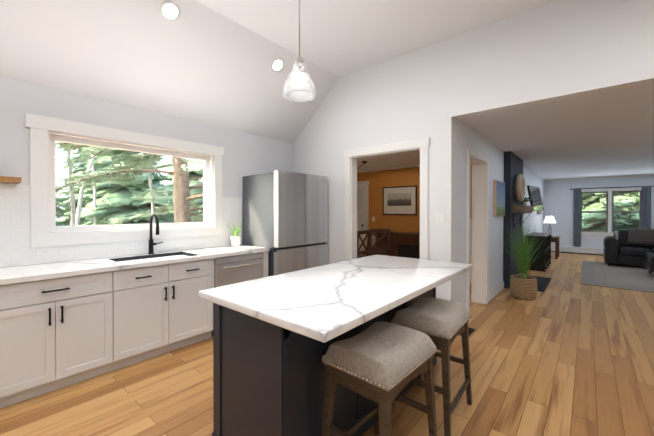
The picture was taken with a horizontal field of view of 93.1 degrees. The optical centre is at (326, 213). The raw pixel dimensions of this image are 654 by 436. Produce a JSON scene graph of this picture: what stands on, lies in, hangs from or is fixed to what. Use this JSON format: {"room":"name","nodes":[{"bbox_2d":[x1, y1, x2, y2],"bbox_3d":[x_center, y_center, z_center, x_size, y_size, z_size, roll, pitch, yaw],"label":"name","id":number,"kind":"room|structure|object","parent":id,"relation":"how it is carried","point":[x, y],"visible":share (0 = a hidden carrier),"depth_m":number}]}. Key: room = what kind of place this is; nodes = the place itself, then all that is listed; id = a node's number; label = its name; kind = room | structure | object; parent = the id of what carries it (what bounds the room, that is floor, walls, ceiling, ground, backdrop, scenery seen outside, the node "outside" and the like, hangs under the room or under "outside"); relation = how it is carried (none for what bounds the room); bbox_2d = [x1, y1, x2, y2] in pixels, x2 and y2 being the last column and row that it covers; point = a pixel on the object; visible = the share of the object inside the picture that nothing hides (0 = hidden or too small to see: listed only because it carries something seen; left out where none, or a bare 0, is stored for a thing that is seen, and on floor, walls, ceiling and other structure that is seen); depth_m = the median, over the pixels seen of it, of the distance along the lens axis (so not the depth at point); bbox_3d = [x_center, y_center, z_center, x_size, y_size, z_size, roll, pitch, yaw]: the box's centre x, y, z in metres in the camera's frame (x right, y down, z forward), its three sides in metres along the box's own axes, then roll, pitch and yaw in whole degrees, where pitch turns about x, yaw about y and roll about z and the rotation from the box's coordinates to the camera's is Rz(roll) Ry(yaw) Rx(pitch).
{"room":"kitchen","nodes":[
{"label":"kitchen","id":0,"kind":"room"},
{"bbox_2d":[0,77,292,267],"bbox_3d":[-2.723,0.025,2.575,0.160,2.670,6.799,0,1,40],"label":"wall","id":1,"kind":"structure","parent":0,"point":[246,154],"depth_m":3.18},
{"bbox_2d":[0,176,21,183],"bbox_3d":[-3.014,-0.314,1.904,0.254,0.179,1.602,0,1,40],"label":"floating shelf","id":2,"kind":"object","parent":1,"relation":"attached to","point":[10,180],"visible":1,"depth_m":2.40},
{"bbox_2d":[0,184,241,267],"bbox_3d":[-2.772,0.103,2.386,0.008,0.684,4.948,0,1,40],"label":"tile backsplash","id":3,"kind":"structure","parent":1,"relation":"attached to","point":[16,249],"depth_m":2.79},
{"bbox_2d":[226,220,230,228],"bbox_3d":[-1.304,0.148,4.114,0.008,0.116,0.072,0,1,40],"label":"electrical outlet plate","id":4,"kind":"object","parent":3,"relation":"attached to","point":[228,223],"visible":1,"depth_m":4.09},
{"bbox_2d":[25,113,223,247],"bbox_3d":[-2.015,-0.280,3.392,0.186,1.143,1.866,0,1,40],"label":"kitchen window","id":5,"kind":"structure","parent":1,"relation":"in","point":[111,146],"depth_m":3.09},
{"bbox_2d":[0,0,556,142],"bbox_3d":[-0.143,-1.499,0.387,6.910,1.088,6.799,0,1,40],"label":"ceiling","id":6,"kind":"structure","parent":0,"point":[207,61],"depth_m":3.07},
{"bbox_2d":[160,1,180,21],"bbox_3d":[-1.399,-1.800,2.765,0.135,0.117,0.175,0,1,34],"label":"recessed light","id":7,"kind":"object","parent":6,"relation":"in","point":[170,11],"depth_m":2.76},
{"bbox_2d":[271,58,283,71],"bbox_3d":[-0.595,-1.790,3.749,0.135,0.117,0.175,0,1,34],"label":"recessed light","id":8,"kind":"object","parent":6,"relation":"in","point":[277,65],"depth_m":3.75},
{"bbox_2d":[283,0,315,101],"bbox_3d":[-0.153,-1.281,1.719,0.179,1.265,0.179,0,1,40],"label":"pendant light","id":9,"kind":"object","parent":6,"relation":"hanging from","point":[299,85],"visible":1,"depth_m":1.69},
{"bbox_2d":[0,252,653,435],"bbox_3d":[2.582,1.377,4.293,7.750,0.060,16.250,0,1,40],"label":"floor","id":10,"kind":"structure","parent":0,"point":[566,353],"depth_m":2.47},
{"bbox_2d":[0,270,123,407],"bbox_3d":[-2.266,0.922,2.517,0.598,0.878,0.855,0,1,40],"label":"base cabinet","id":11,"kind":"object","parent":10,"relation":"on","point":[64,324],"depth_m":2.34},
{"bbox_2d":[0,246,269,285],"bbox_3d":[-2.537,0.467,2.173,0.624,0.037,4.920,0,1,40],"label":"countertop","id":12,"kind":"structure","parent":11,"relation":"on","point":[37,273],"depth_m":2.66},
{"bbox_2d":[112,250,187,261],"bbox_3d":[-1.727,0.572,3.132,0.464,0.256,0.744,0,1,40],"label":"sink","id":13,"kind":"object","parent":12,"relation":"in","point":[182,253],"depth_m":3.27},
{"bbox_2d":[148,214,162,253],"bbox_3d":[-1.801,0.225,3.307,0.217,0.429,0.146,0,1,40],"label":"faucet","id":14,"kind":"object","parent":12,"relation":"on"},
{"bbox_2d":[228,226,243,246],"bbox_3d":[-1.167,0.285,4.071,0.207,0.295,0.221,0,1,40],"label":"potted plant","id":15,"kind":"object","parent":12,"relation":"on","point":[235,240],"visible":0.98,"depth_m":4.02},
{"bbox_2d":[124,258,211,366],"bbox_3d":[-1.746,0.917,3.134,0.598,0.878,0.995,0,1,40],"label":"base cabinet","id":16,"kind":"object","parent":10,"relation":"on","point":[164,311],"depth_m":2.93},
{"bbox_2d":[212,250,269,336],"bbox_3d":[-1.203,0.912,3.777,0.600,0.878,0.753,0,1,40],"label":"dishwasher","id":17,"kind":"object","parent":10,"relation":"on","point":[239,268],"depth_m":3.53},
{"bbox_2d":[243,170,327,276],"bbox_3d":[-0.575,0.407,4.398,0.739,1.878,0.948,0,1,40],"label":"fridge","id":18,"kind":"object","parent":10,"relation":"on","point":[285,217],"visible":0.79,"depth_m":4.06},
{"bbox_2d":[212,286,436,435],"bbox_3d":[0.161,0.921,2.289,0.617,0.882,1.844,0,1,40],"label":"kitchen island","id":19,"kind":"object","parent":10,"relation":"on","point":[275,337],"depth_m":1.57},
{"bbox_2d":[199,254,471,345],"bbox_3d":[0.254,0.460,2.206,0.948,0.038,1.942,0,1,40],"label":"island countertop","id":20,"kind":"structure","parent":19,"relation":"on","point":[323,304],"depth_m":1.73},
{"bbox_2d":[357,230,370,257],"bbox_3d":[0.532,0.833,6.115,0.500,1.000,0.460,0,1,40],"label":"dining chair","id":21,"kind":"object","parent":10,"relation":"on","point":[367,233],"visible":0.4,"depth_m":6.00},
{"bbox_2d":[358,235,375,249],"bbox_3d":[0.347,0.944,7.122,0.940,0.762,1.740,0,1,40],"label":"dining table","id":22,"kind":"object","parent":10,"relation":"on","point":[373,240],"visible":0.06,"depth_m":7.05},
{"bbox_2d":[363,229,389,255],"bbox_3d":[1.060,0.828,6.705,0.460,1.000,0.500,0,0,-12],"label":"dining chair","id":23,"kind":"object","parent":10,"relation":"on","point":[375,251],"visible":0.65,"depth_m":6.50},
{"bbox_2d":[321,321,436,435],"bbox_3d":[0.280,1.002,1.607,0.398,0.730,0.528,0,1,42],"label":"bar stool","id":24,"kind":"object","parent":10,"relation":"on","point":[381,364],"visible":1,"depth_m":1.51},
{"bbox_2d":[375,231,419,258],"bbox_3d":[1.854,0.887,6.862,1.640,0.880,0.625,0,1,40],"label":"sideboard","id":25,"kind":"object","parent":10,"relation":"on","point":[405,244],"visible":0.23,"depth_m":6.85},
{"bbox_2d":[390,297,471,435],"bbox_3d":[0.719,0.998,2.126,0.398,0.730,0.528,0,1,38],"label":"bar stool","id":26,"kind":"object","parent":10,"relation":"on","point":[442,324],"visible":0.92,"depth_m":1.97},
{"bbox_2d":[459,327,475,335],"bbox_3d":[1.593,1.349,3.523,0.110,0.006,0.300,0,1,40],"label":"floor vent","id":27,"kind":"object","parent":10,"relation":"in","point":[471,331],"visible":0.48,"depth_m":3.55},
{"bbox_2d":[470,219,471,281],"bbox_3d":[2.854,0.723,6.138,0.780,1.220,0.440,0,1,40],"label":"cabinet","id":28,"kind":"object","parent":10,"relation":"on","point":[470,243],"depth_m":5.94},
{"bbox_2d":[503,218,549,299],"bbox_3d":[3.179,0.701,4.855,0.672,1.281,0.757,0,1,40],"label":"potted plant","id":29,"kind":"object","parent":10,"relation":"on","point":[523,284],"visible":1,"depth_m":4.84},
{"bbox_2d":[525,232,551,271],"bbox_3d":[5.231,0.921,7.647,0.400,0.800,1.400,0,1,40],"label":"base cabinet","id":30,"kind":"object","parent":10,"relation":"on","point":[542,262],"visible":0.73,"depth_m":7.14},
{"bbox_2d":[534,276,551,291],"bbox_3d":[3.954,1.326,5.928,0.460,0.016,1.380,0,1,40],"label":"mat","id":31,"kind":"object","parent":10,"relation":"on","point":[542,283],"visible":0.27,"depth_m":5.85},
{"bbox_2d":[551,236,559,258],"bbox_3d":[6.571,1.000,9.167,0.480,0.620,0.680,0,1,40],"label":"side table","id":32,"kind":"object","parent":10,"relation":"on","point":[555,239],"visible":0.56,"depth_m":8.80},
{"bbox_2d":[544,216,555,236],"bbox_3d":[6.579,0.374,9.149,0.310,0.630,0.310,0,1,40],"label":"table lamp","id":33,"kind":"object","parent":32,"relation":"on","point":[549,219],"visible":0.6,"depth_m":9.07},
{"bbox_2d":[580,261,653,292],"bbox_3d":[6.915,1.324,6.329,2.650,0.014,3.550,0,1,40],"label":"rug","id":34,"kind":"object","parent":10,"relation":"on","point":[626,277],"visible":0.91,"depth_m":6.43},
{"bbox_2d":[603,228,653,266],"bbox_3d":[8.008,0.848,7.327,2.180,0.921,0.990,0,1,40],"label":"sofa","id":35,"kind":"object","parent":34,"relation":"on","point":[632,247],"visible":0.94,"depth_m":7.54},
{"bbox_2d":[644,252,653,273],"bbox_3d":[7.136,1.087,6.108,1.150,0.460,0.920,0,1,40],"label":"ottoman","id":36,"kind":"object","parent":34,"relation":"on","point":[649,260],"visible":1,"depth_m":6.35},
{"bbox_2d":[357,165,471,247],"bbox_3d":[1.682,0.112,7.508,4.416,2.420,0.120,0,1,40],"label":"wall","id":37,"kind":"structure","parent":0,"point":[378,181],"depth_m":7.51},
{"bbox_2d":[357,181,368,254],"bbox_3d":[0.691,0.242,8.212,0.945,2.150,0.080,0,1,40],"label":"door","id":38,"kind":"structure","parent":37,"relation":"attached to","point":[362,205],"depth_m":8.03},
{"bbox_2d":[357,165,419,172],"bbox_3d":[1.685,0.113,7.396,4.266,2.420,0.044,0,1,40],"label":"crown molding","id":39,"kind":"structure","parent":37,"relation":"attached to","point":[413,166],"depth_m":7.50},
{"bbox_2d":[383,185,416,214],"bbox_3d":[1.718,-0.297,7.375,0.880,0.680,0.030,0,1,40],"label":"framed picture","id":40,"kind":"object","parent":37,"relation":"attached to","point":[399,200],"visible":1,"depth_m":7.35},
{"bbox_2d":[293,0,653,300],"bbox_3d":[2.013,-0.283,2.946,6.600,3.280,0.120,0,1,40],"label":"wall","id":41,"kind":"structure","parent":0,"point":[558,50],"depth_m":3.38},
{"bbox_2d":[344,137,429,260],"bbox_3d":[0.751,0.239,4.005,1.220,2.220,0.154,0,1,40],"label":"door frame","id":42,"kind":"structure","parent":41,"relation":"attached to","point":[352,156],"depth_m":4.03},
{"bbox_2d":[435,213,444,222],"bbox_3d":[1.273,0.053,3.488,0.110,0.116,0.010,0,1,40],"label":"switch plate","id":43,"kind":"object","parent":41,"relation":"attached to","point":[439,217],"visible":1,"depth_m":3.49},
{"bbox_2d":[454,119,543,305],"bbox_3d":[4.354,0.110,7.105,0.190,2.430,9.251,0,1,40],"label":"wall","id":44,"kind":"structure","parent":0,"point":[465,135],"depth_m":4.73},
{"bbox_2d":[466,146,489,319],"bbox_3d":[2.002,0.257,4.302,0.219,2.180,1.074,0,1,40],"label":"door frame","id":45,"kind":"structure","parent":44,"relation":"attached to","point":[480,239],"depth_m":4.60},
{"bbox_2d":[488,281,503,301],"bbox_3d":[2.783,1.276,5.090,0.013,0.130,1.149,0,1,40],"label":"baseboard","id":46,"kind":"structure","parent":44,"relation":"attached to","point":[495,291],"depth_m":5.06},
{"bbox_2d":[493,180,504,215],"bbox_3d":[2.876,-0.240,5.164,0.046,0.580,0.680,0,1,40],"label":"framed picture","id":47,"kind":"object","parent":44,"relation":"attached to","point":[498,198],"visible":1,"depth_m":5.01},
{"bbox_2d":[523,185,543,210],"bbox_3d":[4.380,-0.311,6.666,0.409,0.519,0.904,0,1,40],"label":"wall-mounted tv","id":48,"kind":"object","parent":44,"relation":"attached to","point":[536,202],"visible":0.73,"depth_m":6.51},
{"bbox_2d":[357,82,653,179],"bbox_3d":[4.279,-1.161,7.256,8.700,0.130,9.401,0,1,40],"label":"ceiling","id":49,"kind":"structure","parent":0,"point":[606,133],"depth_m":4.32},
{"bbox_2d":[503,151,522,288],"bbox_3d":[3.628,0.119,6.011,0.110,2.430,1.360,0,1,40],"label":"wall","id":50,"kind":"structure","parent":0,"point":[513,165],"depth_m":5.52},
{"bbox_2d":[512,174,532,227],"bbox_3d":[3.706,-0.223,5.864,0.236,0.996,1.020,0,1,40],"label":"mantel shelf","id":51,"kind":"object","parent":50,"relation":"attached to","point":[519,191],"visible":1,"depth_m":5.62},
{"bbox_2d":[544,176,653,247],"bbox_3d":[8.949,0.093,9.379,4.284,2.430,0.150,0,1,40],"label":"wall","id":52,"kind":"structure","parent":0,"point":[559,201],"depth_m":10.13},
{"bbox_2d":[551,245,602,254],"bbox_3d":[8.907,1.196,9.272,3.800,0.225,0.079,0,1,40],"label":"baseboard heater","id":53,"kind":"object","parent":52,"relation":"attached to","point":[581,250],"depth_m":9.93},
{"bbox_2d":[545,174,653,180],"bbox_3d":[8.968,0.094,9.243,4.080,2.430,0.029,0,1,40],"label":"crown molding","id":54,"kind":"structure","parent":52,"relation":"attached to","point":[647,174],"depth_m":9.61},
{"bbox_2d":[570,186,651,246],"bbox_3d":[8.976,0.139,9.188,2.797,1.872,0.105,0,1,40],"label":"curtains","id":55,"kind":"object","parent":52,"relation":"attached to","point":[646,207],"visible":0.9,"depth_m":9.87},
{"bbox_2d":[581,187,641,235],"bbox_3d":[9.102,-0.030,9.177,2.670,1.440,0.140,0,1,40],"label":"living room window","id":56,"kind":"structure","parent":52,"relation":"in","point":[613,211],"depth_m":9.50},
{"label":"outside","id":57,"kind":"structure","parent":0,"visible":0},
{"bbox_3d":[6.846,2.024,13.815,140.000,0.300,150.000,0,1,40],"label":"ground","id":58,"kind":"structure","parent":57,"visible":0},
{"bbox_2d":[66,146,173,225],"bbox_3d":[-13.849,-12.238,16.099,21.699,28.229,20.729,0,1,40],"label":"tree","id":59,"kind":"object","parent":58,"relation":"on","point":[80,199],"depth_m":15.23},
{"bbox_2d":[55,141,203,222],"bbox_3d":[-4.561,-6.084,10.968,11.245,16.043,10.096,0,1,40],"label":"tree","id":60,"kind":"object","parent":58,"relation":"on","point":[185,188],"depth_m":10.62},
{"bbox_2d":[110,155,202,224],"bbox_3d":[-6.621,-5.656,17.817,10.297,15.002,10.355,0,1,40],"label":"tree","id":61,"kind":"object","parent":58,"relation":"on","point":[168,188],"depth_m":16.09},
{"bbox_2d":[55,146,638,230],"bbox_3d":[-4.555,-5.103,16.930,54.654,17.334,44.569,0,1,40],"label":"tree","id":62,"kind":"object","parent":58,"relation":"on","point":[146,206],"depth_m":20.70}
]}

